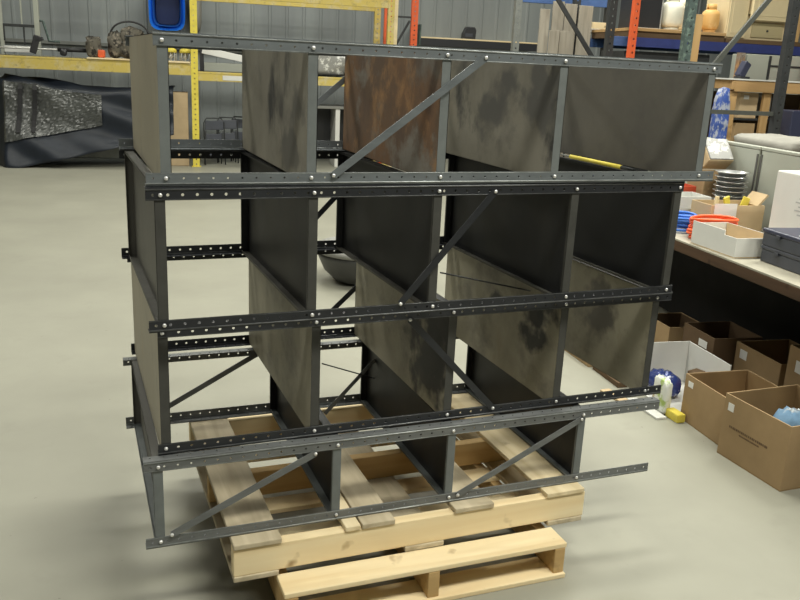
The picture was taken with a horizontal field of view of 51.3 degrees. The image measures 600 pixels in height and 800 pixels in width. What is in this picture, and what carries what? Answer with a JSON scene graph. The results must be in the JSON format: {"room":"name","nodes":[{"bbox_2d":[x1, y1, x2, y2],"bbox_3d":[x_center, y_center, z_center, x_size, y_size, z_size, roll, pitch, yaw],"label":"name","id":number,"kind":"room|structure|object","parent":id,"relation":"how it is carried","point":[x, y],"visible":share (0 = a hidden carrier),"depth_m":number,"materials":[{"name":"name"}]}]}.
{"room":"warehouse","nodes":[
{"label":"warehouse","id":0,"kind":"room"},
{"bbox_2d":[0,154,799,599],"bbox_3d":[1.054,0.182,6.023,23.000,0.200,22.200,-1,16,-13],"label":"floor","id":1,"kind":"structure","parent":0,"point":[75,520],"depth_m":3.67,"materials":[{"name":"concrete"}]},
{"bbox_2d":[0,73,174,167],"bbox_3d":[-4.657,-2.700,12.534,2.454,1.264,1.568,-1,16,-13],"label":"tarpaulin","id":2,"kind":"object","parent":1,"relation":"on","point":[116,104],"visible":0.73,"depth_m":12.01,"materials":[{"name":"black plastic"}]},
{"bbox_2d":[2,80,101,141],"bbox_3d":[-4.966,-2.683,11.922,1.324,0.847,0.316,-1,16,-13],"label":"plastic sheet","id":3,"kind":"object","parent":2,"relation":"on","point":[30,110],"visible":1,"depth_m":11.88,"materials":[{"name":"black"}]},
{"bbox_2d":[74,148,136,158],"bbox_3d":[-4.695,-2.510,12.604,2.000,0.850,0.600,-1,16,-13],"label":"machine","id":4,"kind":"object","parent":1,"relation":"on","point":[113,153],"visible":0.03,"depth_m":12.45,"materials":[{"name":"grey metal"}]},
{"bbox_2d":[171,91,188,165],"bbox_3d":[-3.441,-2.645,12.832,0.350,1.100,0.300,-1,16,-13],"label":"cardboard box","id":5,"kind":"object","parent":1,"relation":"on","point":[181,122],"visible":0.59,"depth_m":12.67,"materials":[{"name":"beige cardboard"}]},
{"bbox_2d":[0,0,398,166],"bbox_3d":[-3.299,-3.936,12.821,6.410,3.600,1.170,-1,16,-13],"label":"rack","id":6,"kind":"object","parent":1,"relation":"on","point":[8,60],"visible":0.56,"depth_m":12.53,"materials":[{"name":"yellow metal"}]},
{"bbox_2d":[0,0,59,55],"bbox_3d":[-5.451,-4.113,12.238,0.820,1.000,0.140,-1,16,-13],"label":"stand","id":7,"kind":"object","parent":6,"relation":"on","point":[36,26],"visible":0.94,"depth_m":12.21,"materials":[{"name":"grey metal"}]},
{"bbox_2d":[87,57,190,62],"bbox_3d":[-3.927,-3.643,12.634,1.450,0.020,0.950,-1,16,-13],"label":"board","id":8,"kind":"object","parent":6,"relation":"on","point":[105,58],"visible":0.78,"depth_m":12.15,"materials":[{"name":"brown wood"}]},
{"bbox_2d":[0,34,105,57],"bbox_3d":[-5.340,-3.705,12.016,2.060,0.306,0.271,-1,16,-13],"label":"string trimmer","id":9,"kind":"object","parent":8,"relation":"on","point":[93,48],"visible":0.99,"depth_m":12.11,"materials":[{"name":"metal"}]},
{"bbox_2d":[107,21,148,58],"bbox_3d":[-4.023,-3.859,12.344,0.607,0.544,0.348,-1,16,-13],"label":"camouflage bag","id":10,"kind":"object","parent":8,"relation":"on","point":[117,48],"visible":0.69,"depth_m":12.25,"materials":[{"name":"fabric"}]},
{"bbox_2d":[168,48,176,60],"bbox_3d":[-3.422,-3.673,12.425,0.180,0.197,0.180,-1,16,-13],"label":"work lamp","id":11,"kind":"object","parent":8,"relation":"on","point":[170,50],"visible":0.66,"depth_m":12.39,"materials":[{"name":"yellow paint"}]},
{"bbox_2d":[168,48,176,52],"bbox_3d":[-3.419,-3.732,12.409,0.180,0.075,0.180,-1,16,-13],"label":"hood","id":12,"kind":"object","parent":11,"relation":"attached to","point":[170,50],"depth_m":12.35,"materials":[{"name":"yellow paint"}]},
{"bbox_2d":[179,49,190,61],"bbox_3d":[-3.229,-3.691,12.520,0.180,0.197,0.180,-1,16,-13],"label":"work lamp","id":13,"kind":"object","parent":8,"relation":"on","point":[184,51],"visible":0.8,"depth_m":12.47,"materials":[{"name":"yellow paint"}]},
{"bbox_2d":[179,49,190,52],"bbox_3d":[-3.226,-3.750,12.503,0.180,0.075,0.180,-1,16,-13],"label":"hood","id":14,"kind":"object","parent":13,"relation":"attached to","point":[181,50],"depth_m":12.44,"materials":[{"name":"yellow paint"}]},
{"bbox_2d":[200,50,241,72],"bbox_3d":[-2.660,-3.762,13.049,0.931,0.359,0.425,-1,16,-13],"label":"board","id":15,"kind":"object","parent":6,"relation":"on","point":[204,66],"visible":0.56,"depth_m":12.84,"materials":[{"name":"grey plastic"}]},
{"bbox_2d":[318,55,344,76],"bbox_3d":[-1.149,-3.793,13.148,1.113,0.504,0.592,-1,16,-13],"label":"bundle","id":16,"kind":"object","parent":6,"relation":"on","point":[333,66],"visible":0.23,"depth_m":12.96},
{"bbox_2d":[203,118,225,164],"bbox_3d":[-2.908,-2.484,13.014,0.343,0.722,0.138,-7,18,-30],"label":"folding chair","id":17,"kind":"object","parent":1,"relation":"on","point":[209,125],"visible":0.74,"depth_m":12.95,"materials":[{"name":"metal"}]},
{"bbox_2d":[216,117,238,162],"bbox_3d":[-2.759,-2.557,13.298,0.343,0.722,0.138,-3,17,-19],"label":"folding chair","id":18,"kind":"object","parent":1,"relation":"on","point":[229,124],"visible":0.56,"depth_m":13.25,"materials":[{"name":"metal"}]},
{"bbox_2d":[231,116,241,160],"bbox_3d":[-2.584,-2.625,13.565,0.343,0.722,0.138,1,16,-8],"label":"folding chair","id":19,"kind":"object","parent":1,"relation":"on","point":[238,120],"visible":0.29,"depth_m":13.48,"materials":[{"name":"metal"}]},
{"bbox_2d":[317,104,343,166],"bbox_3d":[-1.016,-2.724,13.763,1.100,0.965,0.600,-1,16,-13],"label":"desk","id":20,"kind":"object","parent":1,"relation":"on","point":[329,116],"visible":0.15,"depth_m":13.87,"materials":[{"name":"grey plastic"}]},
{"bbox_2d":[318,236,355,284],"bbox_3d":[-0.296,-0.296,6.564,0.750,0.300,0.750,-4,17,-21],"label":"plastic tub","id":21,"kind":"object","parent":1,"relation":"on","point":[341,267],"visible":0.27,"depth_m":6.29,"materials":[{"name":"grey plastic"}]},
{"bbox_2d":[378,0,418,162],"bbox_3d":[-0.010,-4.104,13.965,0.600,3.600,0.130,-1,16,-13],"label":"storage rack","id":22,"kind":"object","parent":1,"relation":"on","point":[412,23],"visible":0.14,"depth_m":13.82,"materials":[{"name":"orange metal"}]},
{"bbox_2d":[247,433,566,599],"bbox_3d":[-0.070,0.779,3.130,0.980,0.130,1.030,-3,17,-21],"label":"pallet","id":23,"kind":"object","parent":1,"relation":"on","point":[425,565],"visible":0.29,"depth_m":2.76,"materials":[{"name":"brown wood"}]},
{"bbox_2d":[189,393,584,582],"bbox_3d":[-0.101,0.630,3.169,1.245,0.130,0.980,-4,17,-21],"label":"pallet","id":24,"kind":"object","parent":23,"relation":"on","point":[367,475],"visible":0.64,"depth_m":2.88,"materials":[{"name":"brown wood"}]},
{"bbox_2d":[123,337,659,549],"bbox_3d":[-0.066,0.427,3.134,1.798,0.284,0.925,-3,17,-21],"label":"shelving unit","id":25,"kind":"object","parent":24,"relation":"on","point":[556,433],"visible":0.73,"depth_m":2.90,"materials":[{"name":"metal"}]},
{"bbox_2d":[127,246,672,455],"bbox_3d":[-0.032,0.055,3.091,1.793,0.454,0.952,-4,17,-21],"label":"shelving unit","id":26,"kind":"object","parent":25,"relation":"on","point":[616,337],"visible":0.64,"depth_m":2.98,"materials":[{"name":"metal"}]},
{"bbox_2d":[119,149,684,332],"bbox_3d":[-0.029,-0.278,2.927,1.755,0.394,0.941,-4,17,-22],"label":"shelving unit","id":27,"kind":"object","parent":26,"relation":"on","point":[530,233],"visible":0.8,"depth_m":2.84,"materials":[{"name":"metal"}]},
{"bbox_2d":[118,31,722,185],"bbox_3d":[0.039,-0.656,2.837,1.856,0.384,0.944,-4,17,-21],"label":"shelving unit","id":28,"kind":"object","parent":27,"relation":"on","point":[406,107],"visible":1,"depth_m":2.70,"materials":[{"name":"metal"}]},
{"bbox_2d":[561,154,635,170],"bbox_3d":[0.749,-0.530,3.188,0.016,0.016,0.490,-4,17,-21],"label":"stick","id":29,"kind":"object","parent":27,"relation":"on","point":[617,166],"visible":0.96,"depth_m":3.15,"materials":[{"name":"yellow paint"}]},
{"bbox_2d":[537,9,549,52],"bbox_3d":[1.743,-2.442,10.609,0.125,2.400,0.025,-1,16,-13],"label":"board","id":30,"kind":"object","parent":1,"relation":"on","point":[543,31],"visible":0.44,"depth_m":10.34,"materials":[{"name":"beige wood"}]},
{"bbox_2d":[547,30,559,53],"bbox_3d":[1.852,-2.286,10.537,0.130,2.150,0.025,-1,16,-13],"label":"board","id":31,"kind":"object","parent":1,"relation":"on","point":[553,40],"visible":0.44,"depth_m":10.27,"materials":[{"name":"beige wood"}]},
{"bbox_2d":[551,1,564,44],"bbox_3d":[1.913,-2.493,10.635,0.150,2.500,0.025,-1,16,-13],"label":"board","id":32,"kind":"object","parent":1,"relation":"on","point":[557,14],"visible":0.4,"depth_m":10.34,"materials":[{"name":"beige wood"}]},
{"bbox_2d":[510,0,608,55],"bbox_3d":[2.201,-2.988,10.778,1.364,3.400,0.987,-8,19,-33],"label":"rack","id":33,"kind":"object","parent":1,"relation":"on","point":[596,3],"visible":0.12,"depth_m":10.60,"materials":[{"name":"grey metal"}]},
{"bbox_2d":[591,22,605,28],"bbox_3d":[2.517,-3.594,10.928,0.220,0.080,0.500,-1,16,-13],"label":"lumber offcut","id":34,"kind":"object","parent":33,"relation":"on","point":[595,25],"visible":0.29,"depth_m":10.69,"materials":[{"name":"brown wood"}]},
{"bbox_2d":[558,31,569,53],"bbox_3d":[1.989,-2.289,10.569,0.130,2.150,0.025,-1,16,-13],"label":"board","id":35,"kind":"object","parent":1,"relation":"on","point":[564,36],"visible":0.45,"depth_m":10.30,"materials":[{"name":"beige wood"}]},
{"bbox_2d":[560,4,577,156],"bbox_3d":[2.073,-2.486,10.675,0.160,2.480,0.025,-1,16,-13],"label":"board","id":36,"kind":"object","parent":1,"relation":"on","point":[572,8],"visible":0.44,"depth_m":10.39,"materials":[{"name":"beige wood"}]},
{"bbox_2d":[564,5,593,157],"bbox_3d":[2.270,-2.485,10.723,0.185,2.470,0.025,-1,16,-13],"label":"board","id":37,"kind":"object","parent":1,"relation":"on","point":[585,14],"visible":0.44,"depth_m":10.44,"materials":[{"name":"beige wood"}]},
{"bbox_2d":[565,350,592,366],"bbox_3d":[1.112,0.311,5.102,0.120,0.060,0.400,-2,17,-16],"label":"strip","id":38,"kind":"object","parent":1,"relation":"on","point":[577,358],"visible":0.11,"depth_m":4.98,"materials":[{"name":"brown wood"}]},
{"bbox_2d":[592,367,626,387],"bbox_3d":[1.196,0.431,4.751,0.060,0.030,0.300,-2,16,-15],"label":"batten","id":39,"kind":"object","parent":1,"relation":"on","point":[616,383],"visible":0.46,"depth_m":4.68,"materials":[{"name":"wood"}]},
{"bbox_2d":[600,388,637,407],"bbox_3d":[1.173,0.527,4.442,0.060,0.012,0.260,-5,17,-24],"label":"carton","id":40,"kind":"object","parent":1,"relation":"on","point":[608,389],"visible":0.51,"depth_m":4.43,"materials":[{"name":"cardboard"}]},
{"bbox_2d":[626,0,640,57],"bbox_3d":[2.634,-2.449,9.684,0.110,3.000,0.110,-1,16,-13],"label":"upright","id":41,"kind":"object","parent":1,"relation":"on","point":[631,45],"visible":0.2,"depth_m":9.48,"materials":[{"name":"orange paint"}]},
{"bbox_2d":[628,398,665,419],"bbox_3d":[1.282,0.564,4.329,0.060,0.012,0.260,-3,17,-19],"label":"carton","id":42,"kind":"object","parent":1,"relation":"on","point":[655,414],"visible":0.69,"depth_m":4.25,"materials":[{"name":"white cardboard"}]},
{"bbox_2d":[601,50,709,170],"bbox_3d":[3.078,-2.094,10.450,1.140,1.940,0.612,-1,16,-13],"label":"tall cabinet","id":43,"kind":"object","parent":1,"relation":"on","point":[619,53],"visible":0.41,"depth_m":9.91,"materials":[{"name":"black metal"}]},
{"bbox_2d":[652,374,672,413],"bbox_3d":[1.351,0.486,4.291,0.046,0.189,0.132,-1,16,-13],"label":"bottle","id":44,"kind":"object","parent":1,"relation":"on","point":[665,396],"visible":0.74,"depth_m":4.25,"materials":[{"name":"white plastic"}]},
{"bbox_2d":[665,407,685,422],"bbox_3d":[1.396,0.584,4.218,0.050,0.045,0.100,-3,17,-19],"label":"sponge","id":45,"kind":"object","parent":1,"relation":"on","point":[672,413],"visible":1,"depth_m":4.19,"materials":[{"name":"plastic"}]},
{"bbox_2d":[654,312,698,341],"bbox_3d":[1.709,0.229,5.199,0.261,0.220,0.300,-1,16,-13],"label":"cardboard box","id":46,"kind":"object","parent":1,"relation":"on","point":[669,326],"visible":0.21,"depth_m":5.15,"materials":[{"name":"brown cardboard"}]},
{"bbox_2d":[563,0,799,156],"bbox_3d":[3.846,-2.843,10.542,3.325,3.400,1.110,-1,16,-13],"label":"rack","id":47,"kind":"object","parent":1,"relation":"on","point":[609,38],"visible":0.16,"depth_m":9.87,"materials":[{"name":"metal"}]},
{"bbox_2d":[618,0,663,28],"bbox_3d":[2.867,-3.503,9.878,0.340,0.550,0.408,-1,16,-13],"label":"bin","id":48,"kind":"object","parent":47,"relation":"on","point":[650,16],"visible":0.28,"depth_m":9.75,"materials":[{"name":"grey plastic"}]},
{"bbox_2d":[661,0,684,29],"bbox_3d":[3.225,-3.405,9.869,0.280,0.400,0.280,-1,16,-13],"label":"propane tank","id":49,"kind":"object","parent":47,"relation":"on","point":[673,10],"visible":0.9,"depth_m":9.77,"materials":[{"name":"white paint"}]},
{"bbox_2d":[678,0,685,29],"bbox_3d":[3.453,-3.498,10.271,0.240,0.380,0.240,-1,16,-13],"label":"propane tank","id":50,"kind":"object","parent":47,"relation":"on","point":[681,1],"visible":0.06,"depth_m":10.17,"materials":[{"name":"white paint"}]},
{"bbox_2d":[702,4,719,31],"bbox_3d":[3.730,-3.381,9.997,0.210,0.330,0.210,-1,16,-13],"label":"propane tank","id":51,"kind":"object","parent":47,"relation":"on","point":[711,17],"visible":0.9,"depth_m":9.92,"materials":[{"name":"metal"}]},
{"bbox_2d":[706,0,749,38],"bbox_3d":[3.984,-3.586,10.101,0.270,0.800,0.506,-1,16,-13],"label":"upper cabinet","id":52,"kind":"object","parent":47,"relation":"on","point":[733,13],"visible":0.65,"depth_m":9.93,"materials":[{"name":"beige paint"}]},
{"bbox_2d":[744,0,799,41],"bbox_3d":[4.459,-3.642,10.195,0.680,0.900,0.612,-1,16,-13],"label":"upper cabinet","id":53,"kind":"object","parent":47,"relation":"on","point":[770,24],"visible":0.38,"depth_m":10.03,"materials":[{"name":"beige paint"}]},
{"bbox_2d":[645,341,731,411],"bbox_3d":[1.505,0.407,4.484,0.330,0.250,0.395,-1,16,-13],"label":"box","id":54,"kind":"object","parent":1,"relation":"on","point":[678,357],"visible":0.36,"depth_m":4.64,"materials":[{"name":"white cardboard"}]},
{"bbox_2d":[648,368,680,396],"bbox_3d":[1.431,0.447,4.512,0.148,0.139,0.220,-1,16,-13],"label":"bag","id":55,"kind":"object","parent":54,"relation":"in","point":[675,380],"visible":0.56,"depth_m":4.46,"materials":[{"name":"blue plastic"}]},
{"bbox_2d":[687,368,704,372],"bbox_3d":[1.572,0.457,4.442,0.082,0.170,0.062,-9,19,-35],"label":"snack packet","id":56,"kind":"object","parent":54,"relation":"in","point":[696,370],"visible":0.12,"depth_m":4.42,"materials":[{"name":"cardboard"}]},
{"bbox_2d":[690,14,703,61],"bbox_3d":[2.739,-1.593,8.084,0.085,2.240,0.040,-1,16,-13],"label":"timber post","id":57,"kind":"object","parent":1,"relation":"on","point":[699,17],"visible":0.24,"depth_m":7.82,"materials":[{"name":"beige wood"}]},
{"bbox_2d":[652,137,763,196],"bbox_3d":[2.119,-0.528,6.001,0.150,1.275,1.331,-1,16,-13],"label":"screen panel","id":58,"kind":"object","parent":1,"relation":"on","point":[746,157],"visible":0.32,"depth_m":5.33,"materials":[{"name":"grey plastic"}]},
{"bbox_2d":[708,87,729,138],"bbox_3d":[3.210,-1.365,8.542,0.157,1.596,0.141,-1,16,-13],"label":"bag","id":59,"kind":"object","parent":1,"relation":"on","point":[718,128],"visible":0.39,"depth_m":8.35,"materials":[{"name":"blue plastic"}]},
{"bbox_2d":[682,321,762,370],"bbox_3d":[1.817,0.317,4.743,0.301,0.310,0.300,-1,16,-13],"label":"cardboard box","id":60,"kind":"object","parent":1,"relation":"on","point":[720,338],"visible":0.47,"depth_m":4.71,"materials":[{"name":"brown cardboard"}]},
{"bbox_2d":[659,228,799,343],"bbox_3d":[2.007,0.125,4.576,0.760,0.787,5.500,-1,16,-13],"label":"workbench","id":61,"kind":"object","parent":1,"relation":"on","point":[762,298],"visible":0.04,"depth_m":5.12,"materials":[{"name":"brown wood"}]},
{"bbox_2d":[676,211,696,231],"bbox_3d":[1.680,-0.469,4.971,0.200,0.107,0.218,-1,16,-13],"label":"extension cord","id":62,"kind":"object","parent":61,"relation":"on","point":[683,217],"visible":0.27,"depth_m":4.89,"materials":[{"name":"blue plastic"}]},
{"bbox_2d":[683,183,695,192],"bbox_3d":[1.835,-0.670,5.536,0.170,0.200,0.170,-1,16,-13],"label":"bin","id":63,"kind":"object","parent":61,"relation":"on","point":[687,187],"visible":0.08,"depth_m":5.45,"materials":[{"name":"orange plastic"}]},
{"bbox_2d":[679,192,711,214],"bbox_3d":[1.813,-0.590,5.303,0.220,0.170,0.220,-1,16,-13],"label":"box","id":64,"kind":"object","parent":61,"relation":"on","point":[686,197],"visible":0.19,"depth_m":5.18,"materials":[{"name":"white cardboard"}]},
{"bbox_2d":[687,169,717,199],"bbox_3d":[2.042,-0.716,5.566,0.170,0.290,0.200,-1,16,-13],"label":"cardboard box","id":65,"kind":"object","parent":61,"relation":"on","point":[702,187],"visible":0.14,"depth_m":5.46,"materials":[{"name":"brown cardboard"}]},
{"bbox_2d":[702,138,733,168],"bbox_3d":[2.069,-0.962,5.476,0.180,0.194,0.189,-1,16,-13],"label":"box","id":66,"kind":"object","parent":65,"relation":"on","point":[718,154],"visible":0.76,"depth_m":5.42,"materials":[{"name":"cardboard"}]},
{"bbox_2d":[686,214,738,237],"bbox_3d":[1.796,-0.419,4.778,0.335,0.126,0.213,-1,16,-13],"label":"extension cord","id":67,"kind":"object","parent":61,"relation":"on","point":[711,217],"visible":0.4,"depth_m":4.74,"materials":[{"name":"orange plastic"}]},
{"bbox_2d":[691,220,763,257],"bbox_3d":[1.774,-0.331,4.464,0.220,0.127,0.375,-2,17,-16],"label":"box","id":68,"kind":"object","parent":61,"relation":"on","point":[725,238],"visible":0.82,"depth_m":4.41,"materials":[{"name":"cardboard"}]},
{"bbox_2d":[690,191,768,231],"bbox_3d":[2.002,-0.541,5.056,0.394,0.228,0.213,-1,16,-13],"label":"cardboard box","id":69,"kind":"object","parent":61,"relation":"on","point":[750,216],"visible":0.55,"depth_m":4.99,"materials":[{"name":"brown cardboard"}]},
{"bbox_2d":[714,196,719,204],"bbox_3d":[1.906,-0.534,5.042,0.012,0.193,0.068,17,21,40],"label":"packet","id":70,"kind":"object","parent":69,"relation":"in","point":[716,201],"visible":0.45,"depth_m":5.01,"materials":[{"name":"beige paint"}]},
{"bbox_2d":[723,196,729,203],"bbox_3d":[1.999,-0.541,5.084,0.102,0.194,0.012,-7,18,-30],"label":"packet","id":71,"kind":"object","parent":69,"relation":"in","point":[726,200],"visible":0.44,"depth_m":5.05,"materials":[{"name":"paint"}]},
{"bbox_2d":[740,196,749,205],"bbox_3d":[2.082,-0.537,5.083,0.102,0.194,0.012,-1,16,-13],"label":"packet","id":72,"kind":"object","parent":69,"relation":"in","point":[745,200],"visible":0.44,"depth_m":5.06,"materials":[{"name":"paint"}]},
{"bbox_2d":[675,228,799,288],"bbox_3d":[2.025,-0.248,4.470,0.760,0.011,5.500,-1,16,-13],"label":"countertop","id":73,"kind":"structure","parent":61,"relation":"on","point":[755,264],"depth_m":4.14,"materials":[{"name":"beige laminate"}]},
{"bbox_2d":[760,244,799,274],"bbox_3d":[2.090,-0.153,3.968,0.374,0.085,0.688,-1,16,-13],"label":"case","id":74,"kind":"object","parent":61,"relation":"on","point":[776,257],"visible":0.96,"depth_m":4.10,"materials":[{"name":"plastic"}]},
{"bbox_2d":[762,228,799,256],"bbox_3d":[2.088,-0.235,3.944,0.374,0.085,0.688,-1,16,-13],"label":"case","id":75,"kind":"object","parent":74,"relation":"on","point":[787,240],"visible":1,"depth_m":4.09,"materials":[{"name":"plastic"}]},
{"bbox_2d":[769,170,799,227],"bbox_3d":[2.248,-0.473,4.526,0.201,0.410,0.420,-2,17,-16],"label":"carton","id":76,"kind":"object","parent":61,"relation":"on","point":[785,212],"visible":0.65,"depth_m":4.58,"materials":[{"name":"grey cardboard"}]},
{"bbox_3d":[2.083,-0.555,5.319,0.210,0.120,0.210,-1,16,-13],"label":"cardboard box","id":77,"kind":"object","parent":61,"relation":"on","visible":0},
{"bbox_3d":[2.088,-0.627,5.299,0.206,0.029,0.206,-1,16,-13],"label":"foil tray","id":78,"kind":"object","parent":77,"relation":"on","visible":0},
{"bbox_2d":[712,192,745,199],"bbox_3d":[2.089,-0.655,5.291,0.206,0.028,0.206,-2,17,-16],"label":"foil tray","id":79,"kind":"object","parent":78,"relation":"on","point":[714,193],"visible":0.44,"depth_m":5.23,"materials":[{"name":"metal"}]},
{"bbox_2d":[713,188,746,196],"bbox_3d":[2.091,-0.683,5.283,0.206,0.028,0.206,-3,17,-20],"label":"foil tray","id":80,"kind":"object","parent":79,"relation":"on","point":[719,192],"visible":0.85,"depth_m":5.21,"materials":[{"name":"metal"}]},
{"bbox_2d":[713,183,747,191],"bbox_3d":[2.092,-0.711,5.275,0.206,0.028,0.206,-1,16,-13],"label":"foil tray","id":81,"kind":"object","parent":80,"relation":"on","point":[718,187],"visible":0.78,"depth_m":5.21,"materials":[{"name":"metal"}]},
{"bbox_2d":[714,179,748,186],"bbox_3d":[2.093,-0.739,5.267,0.206,0.028,0.206,-2,17,-16],"label":"foil tray","id":82,"kind":"object","parent":81,"relation":"on","point":[721,183],"visible":0.8,"depth_m":5.20,"materials":[{"name":"metal"}]},
{"bbox_2d":[715,174,748,182],"bbox_3d":[2.095,-0.767,5.259,0.206,0.028,0.206,-3,17,-20],"label":"foil tray","id":83,"kind":"object","parent":82,"relation":"on","point":[721,178],"visible":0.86,"depth_m":5.19,"materials":[{"name":"metal"}]},
{"bbox_2d":[715,170,749,177],"bbox_3d":[2.096,-0.795,5.251,0.206,0.028,0.206,-1,16,-13],"label":"foil tray","id":84,"kind":"object","parent":83,"relation":"on","point":[725,173],"visible":1,"depth_m":5.21,"materials":[{"name":"metal"}]},
{"bbox_2d":[681,370,777,444],"bbox_3d":[1.648,0.524,4.109,0.361,0.243,0.325,-2,16,-15],"label":"cardboard box","id":85,"kind":"object","parent":1,"relation":"on","point":[704,395],"visible":0.43,"depth_m":4.14,"materials":[{"name":"brown cardboard"}]},
{"bbox_2d":[731,53,745,89],"bbox_3d":[3.873,-1.890,9.814,0.110,1.970,0.110,-1,16,-13],"label":"upright","id":86,"kind":"object","parent":1,"relation":"on","point":[740,57],"visible":0.06,"depth_m":9.54,"materials":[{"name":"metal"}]},
{"bbox_2d":[678,0,799,133],"bbox_3d":[3.164,-2.033,7.944,1.205,3.200,0.110,-1,16,-13],"label":"storage rack","id":87,"kind":"object","parent":1,"relation":"on","point":[793,11],"visible":0.34,"depth_m":7.89,"materials":[{"name":"grey metal"}]},
{"bbox_2d":[730,121,754,141],"bbox_3d":[3.535,-1.288,8.975,0.230,1.240,0.300,-1,16,-13],"label":"cardboard box","id":88,"kind":"object","parent":1,"relation":"on","point":[738,127],"visible":0.2,"depth_m":8.68,"materials":[{"name":"brown cardboard"}]},
{"bbox_2d":[707,78,799,140],"bbox_3d":[3.949,-1.539,9.118,1.560,1.682,0.760,-1,16,-13],"label":"wooden stand","id":89,"kind":"object","parent":1,"relation":"on","point":[765,88],"visible":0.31,"depth_m":8.56,"materials":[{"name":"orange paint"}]},
{"bbox_2d":[710,115,769,120],"bbox_3d":[4.001,-1.953,8.975,1.310,0.020,0.510,-1,16,-13],"label":"shelf","id":90,"kind":"object","parent":89,"relation":"attached to","point":[753,119],"depth_m":8.64,"materials":[{"name":"wood"}]},
{"bbox_2d":[734,61,750,78],"bbox_3d":[3.584,-2.407,8.699,0.147,0.180,0.100,-5,17,-24],"label":"tool","id":91,"kind":"object","parent":89,"relation":"on","point":[744,66],"visible":0.99,"depth_m":8.67,"materials":[{"name":"blue plastic"}]},
{"bbox_2d":[734,92,758,117],"bbox_3d":[3.572,-2.055,8.757,0.210,0.255,0.301,-1,16,-13],"label":"cardboard box","id":92,"kind":"object","parent":89,"relation":"on","point":[745,101],"visible":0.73,"depth_m":8.61,"materials":[{"name":"brown cardboard"}]},
{"bbox_2d":[755,94,771,117],"bbox_3d":[3.831,-2.069,8.879,0.090,0.240,0.300,-1,16,-13],"label":"metal canister","id":93,"kind":"object","parent":89,"relation":"on","point":[760,95],"visible":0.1,"depth_m":8.80,"materials":[{"name":"metal"}]},
{"bbox_2d":[717,384,799,491],"bbox_3d":[1.745,0.607,3.735,0.421,0.298,0.385,-3,17,-21],"label":"cardboard box","id":94,"kind":"object","parent":1,"relation":"on","point":[751,438],"visible":1,"depth_m":3.66,"materials":[{"name":"brown cardboard"}]},
{"bbox_2d":[773,406,799,425],"bbox_3d":[1.734,0.612,3.713,0.198,0.285,0.168,-1,16,-13],"label":"cloth bundle","id":95,"kind":"object","parent":94,"relation":"in","point":[790,416],"visible":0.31,"depth_m":3.66,"materials":[{"name":"blue fabric"}]},
{"bbox_2d":[729,54,799,94],"bbox_3d":[4.276,-1.924,10.018,0.750,1.960,0.310,-1,16,-13],"label":"tall cabinet","id":96,"kind":"object","parent":1,"relation":"on","point":[763,67],"visible":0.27,"depth_m":9.64,"materials":[{"name":"grey plastic"}]},
{"bbox_2d":[732,339,797,386],"bbox_3d":[2.036,0.416,4.450,0.331,0.300,0.370,-1,16,-13],"label":"cardboard box","id":97,"kind":"object","parent":1,"relation":"on","point":[768,359],"visible":0.52,"depth_m":4.50,"materials":[{"name":"brown cardboard"}]},
{"bbox_2d":[755,147,799,228],"bbox_3d":[2.490,-0.070,4.450,0.150,1.275,1.961,-1,16,-13],"label":"screen panel","id":98,"kind":"object","parent":1,"relation":"on","point":[772,160],"visible":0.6,"depth_m":5.11,"materials":[{"name":"grey plastic"}]},
{"bbox_2d":[779,109,799,136],"bbox_3d":[4.080,-1.252,8.646,0.500,1.400,0.300,-1,16,-13],"label":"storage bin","id":99,"kind":"object","parent":1,"relation":"on","point":[790,123],"visible":0.21,"depth_m":8.33,"materials":[{"name":"blue plastic"}]},
{"bbox_2d":[783,344,799,385],"bbox_3d":[2.145,0.490,3.990,0.331,0.420,0.500,-1,16,-13],"label":"cardboard box","id":100,"kind":"object","parent":1,"relation":"on","point":[792,375],"visible":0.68,"depth_m":4.11,"materials":[{"name":"brown cardboard"}]},
{"bbox_3d":[2.660,-0.321,5.483,0.640,1.210,1.550,-1,16,-13],"label":"crate","id":101,"kind":"object","parent":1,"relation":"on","visible":0},
{"bbox_2d":[734,133,799,151],"bbox_3d":[2.583,-1.055,5.626,0.445,0.113,0.662,-1,16,-13],"label":"sack","id":102,"kind":"object","parent":101,"relation":"on","point":[778,141],"visible":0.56,"depth_m":5.49,"materials":[{"name":"white fabric"}]},
{"bbox_2d":[0,0,799,157],"bbox_3d":[-1.089,-5.823,15.070,23.165,6.200,0.214,-1,16,-13],"label":"wall","id":103,"kind":"structure","parent":0,"point":[65,20],"depth_m":14.98,"materials":[{"name":"grey metal"}]},
{"bbox_2d":[5,38,241,52],"bbox_3d":[-4.703,-4.417,14.461,4.800,0.060,0.062,-1,16,-13],"label":"wall rail","id":104,"kind":"object","parent":103,"relation":"attached to","point":[7,39],"visible":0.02,"depth_m":14.19,"materials":[{"name":"grey metal"}]},
{"bbox_2d":[148,0,184,30],"bbox_3d":[-3.993,-5.038,14.276,0.600,0.800,0.370,-1,16,-13],"label":"tub","id":105,"kind":"object","parent":103,"relation":"hanging from","point":[169,15],"visible":1,"depth_m":14.38,"materials":[{"name":"blue plastic"}]},
{"bbox_2d":[189,0,201,32],"bbox_3d":[-3.532,-5.103,14.362,0.234,0.940,0.320,-1,16,-13],"label":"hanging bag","id":106,"kind":"object","parent":103,"relation":"hanging from","point":[199,3],"visible":0.4,"depth_m":14.32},
{"bbox_2d":[413,24,536,51],"bbox_3d":[1.408,-4.860,15.471,2.325,0.360,0.690,-1,16,-13],"label":"wall shelf","id":107,"kind":"object","parent":103,"relation":"attached to","point":[421,40],"visible":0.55,"depth_m":15.13,"materials":[{"name":"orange metal"}]},
{"bbox_2d":[461,27,475,38],"bbox_3d":[1.261,-4.901,15.277,0.258,0.220,0.126,-1,16,-13],"label":"bag","id":108,"kind":"object","parent":107,"relation":"on","point":[468,32],"visible":0.95,"depth_m":15.23,"materials":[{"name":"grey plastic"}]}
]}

